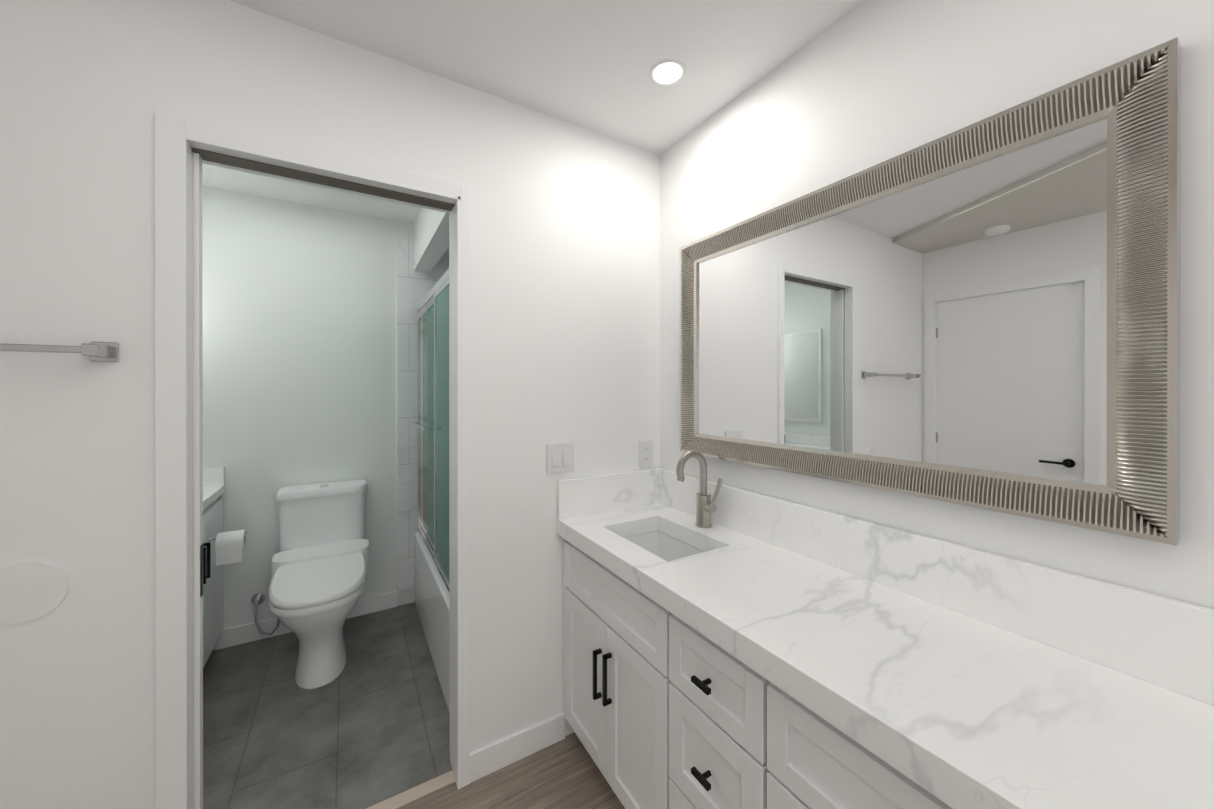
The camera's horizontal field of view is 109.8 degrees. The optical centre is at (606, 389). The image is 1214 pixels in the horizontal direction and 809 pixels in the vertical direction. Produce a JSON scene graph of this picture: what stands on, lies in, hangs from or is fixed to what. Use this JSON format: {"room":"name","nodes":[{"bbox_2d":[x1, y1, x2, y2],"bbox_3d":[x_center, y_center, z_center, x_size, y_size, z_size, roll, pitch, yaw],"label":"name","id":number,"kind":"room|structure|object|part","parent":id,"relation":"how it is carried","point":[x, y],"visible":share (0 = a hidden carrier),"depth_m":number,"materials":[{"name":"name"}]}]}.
{"room":"bathroom","nodes":[
{"label":"bathroom","id":0,"kind":"room"},
{"bbox_2d":[202,186,414,649],"bbox_3d":[-1.590,0.157,2.621,2.630,2.450,0.100,0,0,-31],"label":"wall","id":1,"kind":"structure","parent":0,"point":[299,327],"depth_m":2.44,"materials":[{"name":"white paint"}]},
{"bbox_2d":[215,591,396,649],"bbox_3d":[-1.706,1.333,2.486,0.870,0.100,0.012,0,0,-31],"label":"baseboard","id":2,"kind":"structure","parent":1,"relation":"attached to","point":[238,635],"depth_m":2.37,"materials":[{"name":"white paint"}]},
{"bbox_2d":[397,233,448,590],"bbox_3d":[-0.937,0.147,2.951,0.930,2.270,0.012,0,0,-31],"label":"tiled wall","id":3,"kind":"structure","parent":1,"relation":"attached to","point":[414,287],"depth_m":2.72,"materials":[{"name":"tile"}]},
{"bbox_2d":[0,0,659,808],"bbox_3d":[-0.882,0.159,1.335,2.753,2.450,0.120,0,0,-31],"label":"wall","id":4,"kind":"structure","parent":0,"point":[564,282],"depth_m":1.12,"materials":[{"name":"white paint"}]},
{"bbox_2d":[0,562,68,622],"bbox_3d":[-1.343,0.468,0.983,0.136,0.136,0.004,0,0,-31],"label":"cover plate","id":5,"kind":"object","parent":4,"relation":"attached to","point":[29,591],"visible":1,"depth_m":0.99,"materials":[{"name":"white plastic"}]},
{"bbox_2d":[0,342,118,361],"bbox_3d":[-1.476,-0.091,0.861,0.658,0.048,0.074,0,0,-31],"label":"towel rail","id":6,"kind":"object","parent":4,"relation":"attached to","point":[102,351],"visible":1,"depth_m":0.98,"materials":[{"name":"silver metal"}]},
{"bbox_2d":[155,110,469,808],"bbox_3d":[-0.857,0.337,1.354,0.790,2.095,0.152,0,0,-31],"label":"door frame","id":7,"kind":"structure","parent":4,"relation":"attached to","point":[179,140],"depth_m":1.17,"materials":[{"name":"white paint"}]},
{"bbox_2d":[366,770,455,808],"bbox_3d":[-0.835,1.381,1.348,0.700,0.006,0.050,0,0,-31],"label":"trim","id":8,"kind":"structure","parent":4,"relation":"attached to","point":[419,791],"depth_m":1.46,"materials":[{"name":"beige wood"}]},
{"bbox_2d":[470,713,564,782],"bbox_3d":[-0.326,1.334,1.598,0.370,0.100,0.012,0,0,-31],"label":"baseboard","id":9,"kind":"structure","parent":4,"relation":"attached to","point":[501,753],"depth_m":1.57,"materials":[{"name":"white paint"}]},
{"bbox_2d":[547,442,573,473],"bbox_3d":[-0.182,0.271,1.681,0.116,0.114,0.014,0,0,-31],"label":"switch plate","id":10,"kind":"object","parent":4,"relation":"attached to","point":[560,457],"visible":1,"depth_m":1.68,"materials":[{"name":"white plastic"}]},
{"bbox_2d":[557,468,656,517],"bbox_3d":[0.018,0.434,1.798,0.489,0.151,0.020,0,0,-31],"label":"backsplash","id":11,"kind":"structure","parent":4,"relation":"attached to","point":[591,494],"depth_m":1.77,"materials":[{"name":"white stone"}]},
{"bbox_2d":[639,441,652,467],"bbox_3d":[0.173,0.288,1.898,0.070,0.114,0.012,0,0,-31],"label":"electrical outlet plate","id":12,"kind":"object","parent":4,"relation":"attached to","point":[645,453],"visible":1,"depth_m":1.89,"materials":[{"name":"white plastic"}]},
{"bbox_2d":[203,602,624,808],"bbox_3d":[-0.281,1.416,0.346,2.753,0.060,5.350,0,0,-31],"label":"floor","id":13,"kind":"structure","parent":0,"point":[368,726],"depth_m":1.69,"materials":[{"name":"grey tile"}]},
{"bbox_2d":[203,466,247,666],"bbox_3d":[-2.034,0.834,1.775,0.788,1.100,0.883,0,0,-31],"label":"bathroom vanity","id":14,"kind":"object","parent":13,"relation":"on","point":[221,548],"visible":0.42,"depth_m":2.08,"materials":[{"name":"white paint"}]},
{"bbox_2d":[251,480,369,688],"bbox_3d":[-1.517,0.964,2.162,0.558,0.838,0.762,0,0,-31],"label":"toilet","id":15,"kind":"object","parent":13,"relation":"on","point":[320,562],"visible":1,"depth_m":2.14,"materials":[{"name":"white ceramic"}]},
{"bbox_2d":[412,269,449,713],"bbox_3d":[-0.555,0.378,2.400,0.861,2.009,1.325,0,0,-31],"label":"bathtub","id":16,"kind":"object","parent":13,"relation":"on","point":[432,563],"visible":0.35,"depth_m":2.22,"materials":[{"name":"teal glass"}]},
{"bbox_2d":[557,530,964,808],"bbox_3d":[0.542,0.978,0.945,0.518,0.814,2.022,0,0,-31],"label":"bathroom vanity","id":17,"kind":"object","parent":13,"relation":"on","point":[727,647],"depth_m":1.07,"materials":[{"name":"white paint"}]},
{"bbox_2d":[557,502,1213,808],"bbox_3d":[0.548,0.541,0.943,0.509,0.060,2.032,0,0,-31],"label":"countertop","id":18,"kind":"structure","parent":17,"relation":"on","point":[991,717],"depth_m":0.75,"materials":[{"name":"white stone"}]},
{"bbox_2d":[625,526,704,557],"bbox_3d":[0.194,0.637,1.493,0.291,0.159,0.412,0,0,-31],"label":"sink","id":19,"kind":"object","parent":18,"relation":"in","point":[657,539],"depth_m":1.68,"materials":[{"name":"white ceramic"}]},
{"bbox_2d":[673,450,724,529],"bbox_3d":[0.329,0.367,1.549,0.159,0.286,0.103,0,0,-31],"label":"faucet","id":20,"kind":"object","parent":18,"relation":"on","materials":[{"name":"silver metal"}]},
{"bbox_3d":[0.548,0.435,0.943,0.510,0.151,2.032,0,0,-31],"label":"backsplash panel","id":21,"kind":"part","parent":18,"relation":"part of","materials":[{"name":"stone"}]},
{"bbox_2d":[414,208,448,271],"bbox_3d":[-0.859,-0.917,2.214,0.100,0.300,1.352,0,0,-31],"label":"wall","id":22,"kind":"structure","parent":0,"point":[431,236],"depth_m":2.36,"materials":[{"name":"white paint"}]},
{"bbox_2d":[202,0,865,223],"bbox_3d":[-0.281,-1.104,0.343,2.753,0.080,5.350,0,0,-31],"label":"ceiling","id":23,"kind":"structure","parent":0,"point":[587,64],"depth_m":1.34,"materials":[{"name":"white paint"}]},
{"bbox_2d":[649,59,685,87],"bbox_3d":[0.204,-1.063,1.438,0.124,0.006,0.124,0,0,-31],"label":"recessed light","id":24,"kind":"object","parent":23,"relation":"in","point":[665,73],"visible":1,"depth_m":1.44,"materials":[{"name":"white plastic"}]},
{"bbox_2d":[660,0,1213,608],"bbox_3d":[0.853,0.160,1.032,0.100,2.450,5.350,0,0,-31],"label":"wall","id":25,"kind":"structure","parent":0,"point":[866,84],"depth_m":1.02,"materials":[{"name":"white paint"}]},
{"bbox_2d":[680,37,1180,544],"bbox_3d":[0.639,-0.163,1.250,0.034,0.845,1.245,0,0,-31],"label":"mirror","id":26,"kind":"object","parent":25,"relation":"attached to","point":[984,313],"visible":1,"depth_m":0.95,"materials":[{"name":"clear glass"}]},
{"bbox_2d":[657,468,1213,705],"bbox_3d":[0.757,0.435,1.069,0.020,0.151,2.032,0,0,-31],"label":"backsplash","id":27,"kind":"structure","parent":25,"relation":"attached to","point":[1168,642],"depth_m":0.90,"materials":[{"name":"white stone"}]}
]}

